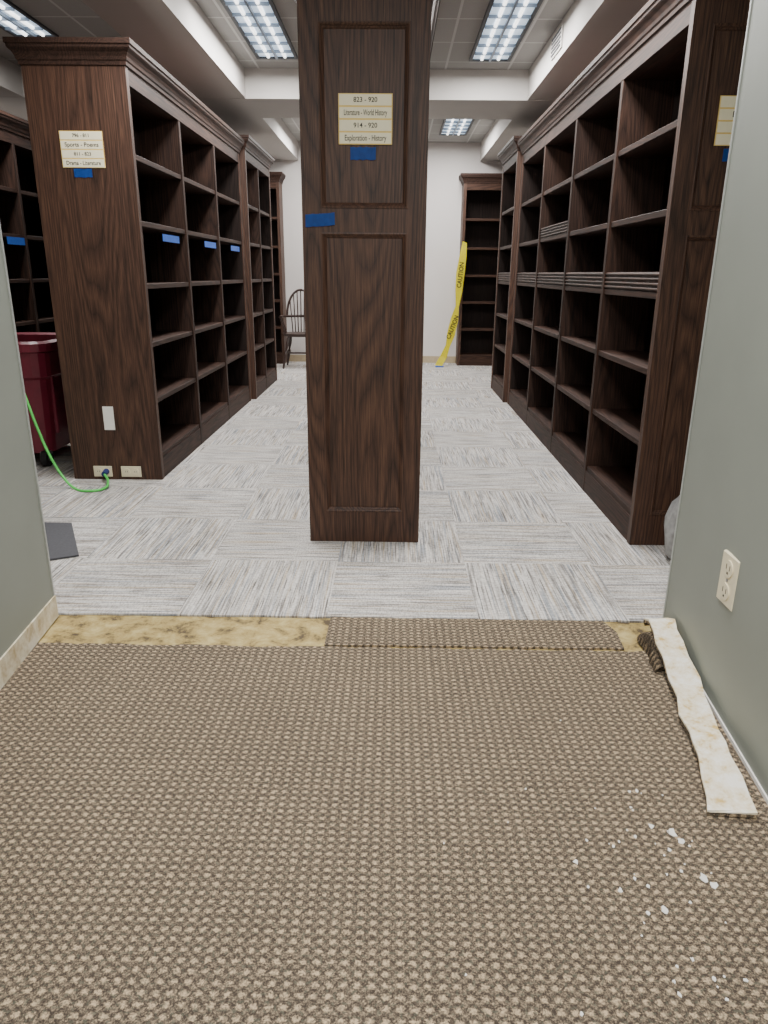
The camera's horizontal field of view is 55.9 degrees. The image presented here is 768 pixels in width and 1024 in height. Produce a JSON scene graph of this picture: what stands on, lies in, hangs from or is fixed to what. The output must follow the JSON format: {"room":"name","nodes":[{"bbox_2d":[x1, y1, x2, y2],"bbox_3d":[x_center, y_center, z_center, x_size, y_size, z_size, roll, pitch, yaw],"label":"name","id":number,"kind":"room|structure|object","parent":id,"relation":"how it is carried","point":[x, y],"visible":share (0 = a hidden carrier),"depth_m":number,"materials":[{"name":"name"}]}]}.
{"room":"library","nodes":[
{"label":"library","id":0,"kind":"room"},
{"bbox_2d":[0,56,27,120],"bbox_3d":[-3.546,-3.749,6.089,0.500,0.240,8.680,1,18,1],"label":"trim","id":1,"kind":"structure","parent":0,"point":[10,74],"depth_m":6.41,"materials":[{"name":"paint"}]},
{"bbox_2d":[0,239,52,657],"bbox_3d":[-1.215,-0.387,0.452,0.159,3.048,4.098,-1,18,-4],"label":"wall","id":2,"kind":"structure","parent":0,"point":[25,579],"depth_m":2.50,"materials":[{"name":"grey paint"}]},
{"bbox_2d":[0,224,54,595],"bbox_3d":[-1.284,-1.031,2.385,0.013,3.040,0.010,1,18,1],"label":"trim","id":3,"kind":"structure","parent":2,"relation":"attached to","point":[1,238],"depth_m":2.60,"materials":[{"name":"metal"}]},
{"bbox_2d":[0,595,58,689],"bbox_3d":[-1.144,1.009,0.915,0.006,0.090,4.090,-1,18,-4],"label":"baseboard","id":4,"kind":"structure","parent":2,"relation":"attached to","point":[19,650],"depth_m":2.57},
{"bbox_2d":[81,0,297,159],"bbox_3d":[-1.506,-3.724,6.069,0.480,0.240,8.680,1,18,1],"label":"soffit","id":5,"kind":"structure","parent":2,"relation":"attached to","point":[178,35],"depth_m":5.30,"materials":[{"name":"paint"}]},
{"bbox_2d":[0,0,574,142],"bbox_3d":[-0.895,-3.856,6.006,8.400,0.060,8.900,1,18,1],"label":"ceiling","id":6,"kind":"structure","parent":0,"point":[459,22],"depth_m":5.50,"materials":[{"name":"tile"}]},
{"bbox_2d":[0,0,58,36],"bbox_3d":[-2.719,-3.510,5.040,0.340,0.032,1.300,1,18,1],"label":"recessed light","id":7,"kind":"object","parent":6,"relation":"in","point":[14,20],"visible":0.9,"depth_m":5.36,"materials":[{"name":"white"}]},
{"bbox_2d":[220,0,297,59],"bbox_3d":[-0.918,-3.623,5.430,0.350,0.032,1.560,1,18,1],"label":"recessed light","id":8,"kind":"object","parent":6,"relation":"in","point":[259,22],"visible":0.98,"depth_m":5.40,"materials":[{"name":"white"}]},
{"bbox_2d":[0,67,554,119],"bbox_3d":[-0.883,-4.010,6.955,8.400,0.242,0.860,1,18,1],"label":"ceiling beam","id":9,"kind":"structure","parent":6,"relation":"attached to","point":[269,92],"depth_m":6.58,"materials":[{"name":"paint"}]},
{"bbox_2d":[439,119,474,135],"bbox_3d":[0.896,-4.785,8.992,0.360,0.032,1.100,1,18,1],"label":"recessed light","id":10,"kind":"object","parent":6,"relation":"in","point":[459,127],"visible":0.79,"depth_m":8.94,"materials":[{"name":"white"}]},
{"bbox_2d":[469,0,543,61],"bbox_3d":[0.892,-3.608,5.431,0.350,0.032,1.600,1,18,1],"label":"recessed light","id":11,"kind":"object","parent":6,"relation":"in","point":[505,23],"visible":1,"depth_m":5.36,"materials":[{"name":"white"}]},
{"bbox_2d":[0,361,767,1023],"bbox_3d":[-0.947,-0.231,5.071,8.400,0.160,12.950,1,18,1],"label":"floor","id":12,"kind":"structure","parent":0,"point":[190,833],"depth_m":1.98,"materials":[{"name":"carpet"}]},
{"bbox_2d":[0,110,54,331],"bbox_3d":[-3.380,-1.907,5.847,0.690,2.497,3.220,1,18,1],"label":"bookcase","id":13,"kind":"object","parent":12,"relation":"on","point":[26,264],"visible":0.34,"depth_m":6.32,"materials":[{"name":"brown wood"}]},
{"bbox_2d":[6,236,24,244],"bbox_3d":[-3.093,-2.287,6.107,0.002,0.060,0.350,1,18,1],"label":"tape","id":14,"kind":"object","parent":13,"relation":"attached to","point":[10,240],"visible":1,"depth_m":6.07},
{"bbox_2d":[16,332,69,465],"bbox_3d":[-2.649,-0.824,5.205,0.860,0.855,0.810,1,18,1],"label":"bin","id":15,"kind":"object","parent":12,"relation":"on","point":[39,357],"visible":0.38,"depth_m":4.93,"materials":[{"name":"red plastic"}]},
{"bbox_2d":[44,522,78,560],"bbox_3d":[-1.736,0.142,3.652,0.560,0.010,0.520,1,18,1],"label":"sample","id":16,"kind":"object","parent":12,"relation":"on","point":[61,541],"visible":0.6,"depth_m":3.63,"materials":[{"name":"grey carpet"}]},
{"bbox_2d":[25,393,108,491],"bbox_3d":[-2.103,-0.637,4.545,0.828,0.930,0.300,7,19,18],"label":"extension cord","id":17,"kind":"object","parent":12,"relation":"on","point":[105,472],"visible":0.77,"depth_m":4.51,"materials":[{"name":"green plastic"}]},
{"bbox_2d":[2,37,250,479],"bbox_3d":[-1.710,-1.878,5.804,0.690,2.497,3.165,1,18,1],"label":"bookcase","id":18,"kind":"object","parent":12,"relation":"on","point":[150,329],"visible":1,"depth_m":4.61,"materials":[{"name":"brown wood"}]},
{"bbox_2d":[59,131,105,167],"bbox_3d":[-1.722,-2.069,4.129,0.245,0.190,0.005,1,18,1],"label":"sign","id":19,"kind":"object","parent":18,"relation":"attached to","point":[79,149],"visible":1,"depth_m":4.13,"materials":[{"name":"beige paper"}]},
{"bbox_2d":[74,169,92,177],"bbox_3d":[-1.733,-1.953,4.169,0.105,0.048,0.001,1,18,1],"label":"tape","id":20,"kind":"object","parent":18,"relation":"attached to","point":[84,173],"visible":1,"depth_m":4.17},
{"bbox_2d":[93,466,112,476],"bbox_3d":[-1.835,-0.266,4.724,0.120,0.070,0.011,1,18,1],"label":"wall outlet","id":21,"kind":"object","parent":18,"relation":"attached to","point":[98,470],"visible":0.87,"depth_m":4.72,"materials":[{"name":"beige plastic"}]},
{"bbox_2d":[95,468,101,474],"bbox_3d":[-1.862,-0.265,4.723,0.045,0.045,0.006,1,18,1],"label":"receptacle","id":22,"kind":"object","parent":21,"relation":"attached to","point":[98,471],"depth_m":4.72,"materials":[{"name":"beige plastic"}]},
{"bbox_2d":[102,406,114,429],"bbox_3d":[-1.756,-0.598,4.616,0.067,0.150,0.004,1,18,1],"label":"card","id":23,"kind":"object","parent":18,"relation":"attached to","point":[108,414],"visible":1,"depth_m":4.61,"materials":[{"name":"white paper"}]},
{"bbox_2d":[121,466,141,476],"bbox_3d":[-1.650,-0.263,4.722,0.130,0.070,0.011,1,18,1],"label":"wall outlet","id":24,"kind":"object","parent":18,"relation":"attached to","point":[127,471],"visible":1,"depth_m":4.72,"materials":[{"name":"beige plastic"}]},
{"bbox_2d":[123,468,129,474],"bbox_3d":[-1.679,-0.263,4.721,0.045,0.045,0.006,1,18,1],"label":"receptacle","id":25,"kind":"object","parent":24,"relation":"attached to","point":[126,471],"depth_m":4.72,"materials":[{"name":"beige plastic"}]},
{"bbox_2d":[132,468,138,474],"bbox_3d":[-1.622,-0.263,4.721,0.045,0.045,0.006,1,18,1],"label":"receptacle","id":26,"kind":"object","parent":24,"relation":"attached to","point":[135,471],"depth_m":4.72,"materials":[{"name":"beige plastic"}]},
{"bbox_2d":[162,234,179,242],"bbox_3d":[-1.440,-1.849,4.896,0.002,0.045,0.380,1,18,1],"label":"tape","id":27,"kind":"object","parent":18,"relation":"attached to","point":[167,238],"visible":1,"depth_m":4.88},
{"bbox_2d":[204,241,215,247],"bbox_3d":[-1.425,-2.194,5.941,0.002,0.045,0.380,1,18,1],"label":"tape","id":28,"kind":"object","parent":18,"relation":"attached to","point":[207,244],"visible":1,"depth_m":5.94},
{"bbox_2d":[231,245,239,251],"bbox_3d":[-1.412,-2.501,6.871,0.002,0.045,0.380,1,18,1],"label":"tape","id":29,"kind":"object","parent":18,"relation":"attached to","point":[233,248],"visible":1,"depth_m":6.88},
{"bbox_2d":[238,134,276,398],"bbox_3d":[-1.679,-2.652,8.068,0.770,2.547,1.570,1,18,1],"label":"bookcase","id":30,"kind":"object","parent":12,"relation":"on","point":[256,162],"visible":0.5,"depth_m":8.03,"materials":[{"name":"brown wood"}]},
{"bbox_2d":[269,172,287,363],"bbox_3d":[-1.810,-3.493,10.511,0.800,2.607,0.373,1,18,1],"label":"bookcase","id":31,"kind":"object","parent":12,"relation":"on","point":[276,178],"visible":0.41,"depth_m":10.51,"materials":[{"name":"brown wood"}]},
{"bbox_2d":[279,289,305,368],"bbox_3d":[-1.197,-2.603,10.282,0.577,1.079,0.505,1,18,1],"label":"chair","id":32,"kind":"object","parent":12,"relation":"on","point":[289,335],"visible":0.51,"depth_m":10.36,"materials":[{"name":"brown wood"}]},
{"bbox_2d":[295,0,439,541],"bbox_3d":[-0.070,-1.513,4.741,0.660,2.497,3.160,1,18,1],"label":"bookcase","id":33,"kind":"object","parent":12,"relation":"on","point":[364,272],"visible":0.9,"depth_m":3.28,"materials":[{"name":"brown wood"}]},
{"bbox_2d":[305,212,334,226],"bbox_3d":[-0.283,-1.294,3.203,0.130,0.062,0.001,1,18,1],"label":"tape","id":34,"kind":"object","parent":33,"relation":"attached to","point":[325,219],"visible":1,"depth_m":3.20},
{"bbox_2d":[350,147,375,159],"bbox_3d":[-0.090,-1.552,3.132,0.110,0.053,0.001,1,18,1],"label":"tape","id":35,"kind":"object","parent":33,"relation":"attached to","point":[356,153],"visible":1,"depth_m":3.13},
{"bbox_2d":[338,93,392,144],"bbox_3d":[-0.080,-1.677,3.088,0.230,0.195,0.005,1,18,1],"label":"sign","id":36,"kind":"object","parent":33,"relation":"attached to","point":[363,118],"visible":1,"depth_m":3.09,"materials":[{"name":"beige paper"}]},
{"bbox_2d":[435,241,466,365],"bbox_3d":[0.956,-2.968,10.373,0.410,1.720,0.058,-2,18,-6],"label":"caution tape","id":37,"kind":"object","parent":12,"relation":"on","point":[460,272],"visible":1,"depth_m":10.37,"materials":[{"name":"yellow plastic"}]},
{"bbox_2d":[324,617,623,650],"bbox_3d":[0.337,0.463,2.763,1.110,0.009,0.228,1,18,1],"label":"carpet strip","id":38,"kind":"object","parent":12,"relation":"on","point":[342,631],"visible":1,"depth_m":2.75,"materials":[{"name":"beige carpet"}]},
{"bbox_2d":[455,173,501,365],"bbox_3d":[1.433,-3.454,10.479,0.775,2.607,0.373,1,18,1],"label":"bookcase","id":39,"kind":"object","parent":12,"relation":"on","point":[481,192],"visible":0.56,"depth_m":10.58,"materials":[{"name":"brown wood"}]},
{"bbox_2d":[491,135,522,402],"bbox_3d":[1.610,-2.532,7.788,0.765,2.547,1.130,1,18,1],"label":"bookcase","id":40,"kind":"object","parent":12,"relation":"on","point":[510,156],"visible":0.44,"depth_m":7.95,"materials":[{"name":"brown wood"}]},
{"bbox_2d":[443,720,747,1016],"bbox_3d":[0.448,0.784,1.778,0.610,0.002,0.937,1,18,1],"label":"debris","id":41,"kind":"object","parent":12,"relation":"on","point":[670,831],"visible":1,"depth_m":1.64,"materials":[{"name":"white"}]},
{"bbox_2d":[507,0,749,544],"bbox_3d":[1.572,-1.661,5.231,0.690,2.497,4.225,1,18,1],"label":"bookcase","id":42,"kind":"object","parent":12,"relation":"on","point":[623,174],"visible":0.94,"depth_m":4.06,"materials":[{"name":"brown wood"}]},
{"bbox_2d":[714,95,736,145],"bbox_3d":[1.538,-1.660,3.071,0.245,0.190,0.005,1,18,1],"label":"sign","id":43,"kind":"object","parent":42,"relation":"attached to","point":[727,104],"visible":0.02,"depth_m":3.07,"materials":[{"name":"beige paper"}]},
{"bbox_2d":[722,148,728,161],"bbox_3d":[1.519,-1.537,3.115,0.120,0.053,0.001,1,18,1],"label":"tape","id":44,"kind":"object","parent":42,"relation":"attached to","point":[726,151],"visible":0.19,"depth_m":3.12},
{"bbox_2d":[664,495,679,558],"bbox_3d":[1.428,0.060,3.448,0.178,0.343,0.207,1,18,1],"label":"plastic sheet","id":45,"kind":"object","parent":12,"relation":"on","point":[670,518],"visible":0.26,"depth_m":3.43,"materials":[{"name":"white plastic"}]},
{"bbox_2d":[637,618,757,817],"bbox_3d":[0.955,0.571,2.279,0.136,0.097,1.001,3,18,8],"label":"carpet","id":46,"kind":"object","parent":12,"relation":"on","point":[726,793],"visible":1,"depth_m":2.17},
{"bbox_2d":[269,142,502,355],"bbox_3d":[-0.850,-3.765,10.670,8.400,3.040,0.100,1,18,1],"label":"wall","id":47,"kind":"structure","parent":0,"point":[446,161],"depth_m":10.51,"materials":[{"name":"white paint"}]},
{"bbox_2d":[289,355,455,362],"bbox_3d":[-0.862,-2.351,11.078,8.400,0.100,0.012,1,18,1],"label":"baseboard","id":48,"kind":"structure","parent":47,"relation":"attached to","point":[300,358],"depth_m":11.06,"materials":[{"name":"beige plastic"}]},
{"bbox_2d":[664,0,767,795],"bbox_3d":[0.996,-0.361,0.430,0.160,3.048,4.096,2,18,5],"label":"wall","id":49,"kind":"structure","parent":0,"point":[724,503],"depth_m":2.19,"materials":[{"name":"grey paint"}]},
{"bbox_2d":[551,23,563,60],"bbox_3d":[1.275,-3.465,5.341,0.018,0.150,0.350,1,18,1],"label":"air vent","id":50,"kind":"object","parent":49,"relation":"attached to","point":[557,40],"visible":1,"depth_m":5.30,"materials":[{"name":"metal"}]},
{"bbox_2d":[480,0,648,161],"bbox_3d":[1.549,-3.688,6.038,0.510,0.240,8.680,1,18,1],"label":"soffit","id":51,"kind":"structure","parent":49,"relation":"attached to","point":[590,26],"depth_m":5.26,"materials":[{"name":"paint"}]},
{"bbox_2d":[662,0,752,617],"bbox_3d":[1.109,-1.002,2.361,0.013,3.040,0.010,1,18,1],"label":"trim","id":52,"kind":"structure","parent":49,"relation":"attached to","point":[750,7],"depth_m":2.44,"materials":[{"name":"metal"}]},
{"bbox_2d":[716,550,739,611],"bbox_3d":[1.043,0.207,2.190,0.017,0.160,0.107,1,18,1],"label":"wall outlet","id":53,"kind":"object","parent":49,"relation":"attached to","point":[730,566],"visible":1,"depth_m":2.18,"materials":[{"name":"beige plastic"}]},
{"bbox_2d":[720,583,728,599],"bbox_3d":[1.039,0.242,2.201,0.008,0.054,0.054,1,18,1],"label":"receptacle","id":54,"kind":"object","parent":53,"relation":"attached to","point":[724,587],"depth_m":2.20,"materials":[{"name":"beige plastic"}]},
{"bbox_2d":[724,560,732,577],"bbox_3d":[1.039,0.172,2.178,0.008,0.054,0.054,1,18,1],"label":"receptacle","id":55,"kind":"object","parent":53,"relation":"attached to","point":[728,564],"depth_m":2.17,"materials":[{"name":"beige plastic"}]},
{"bbox_2d":[703,689,767,804],"bbox_3d":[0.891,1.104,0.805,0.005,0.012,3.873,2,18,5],"label":"baseboard","id":56,"kind":"structure","parent":49,"relation":"attached to","point":[713,709],"depth_m":2.07,"materials":[{"name":"white paint"}]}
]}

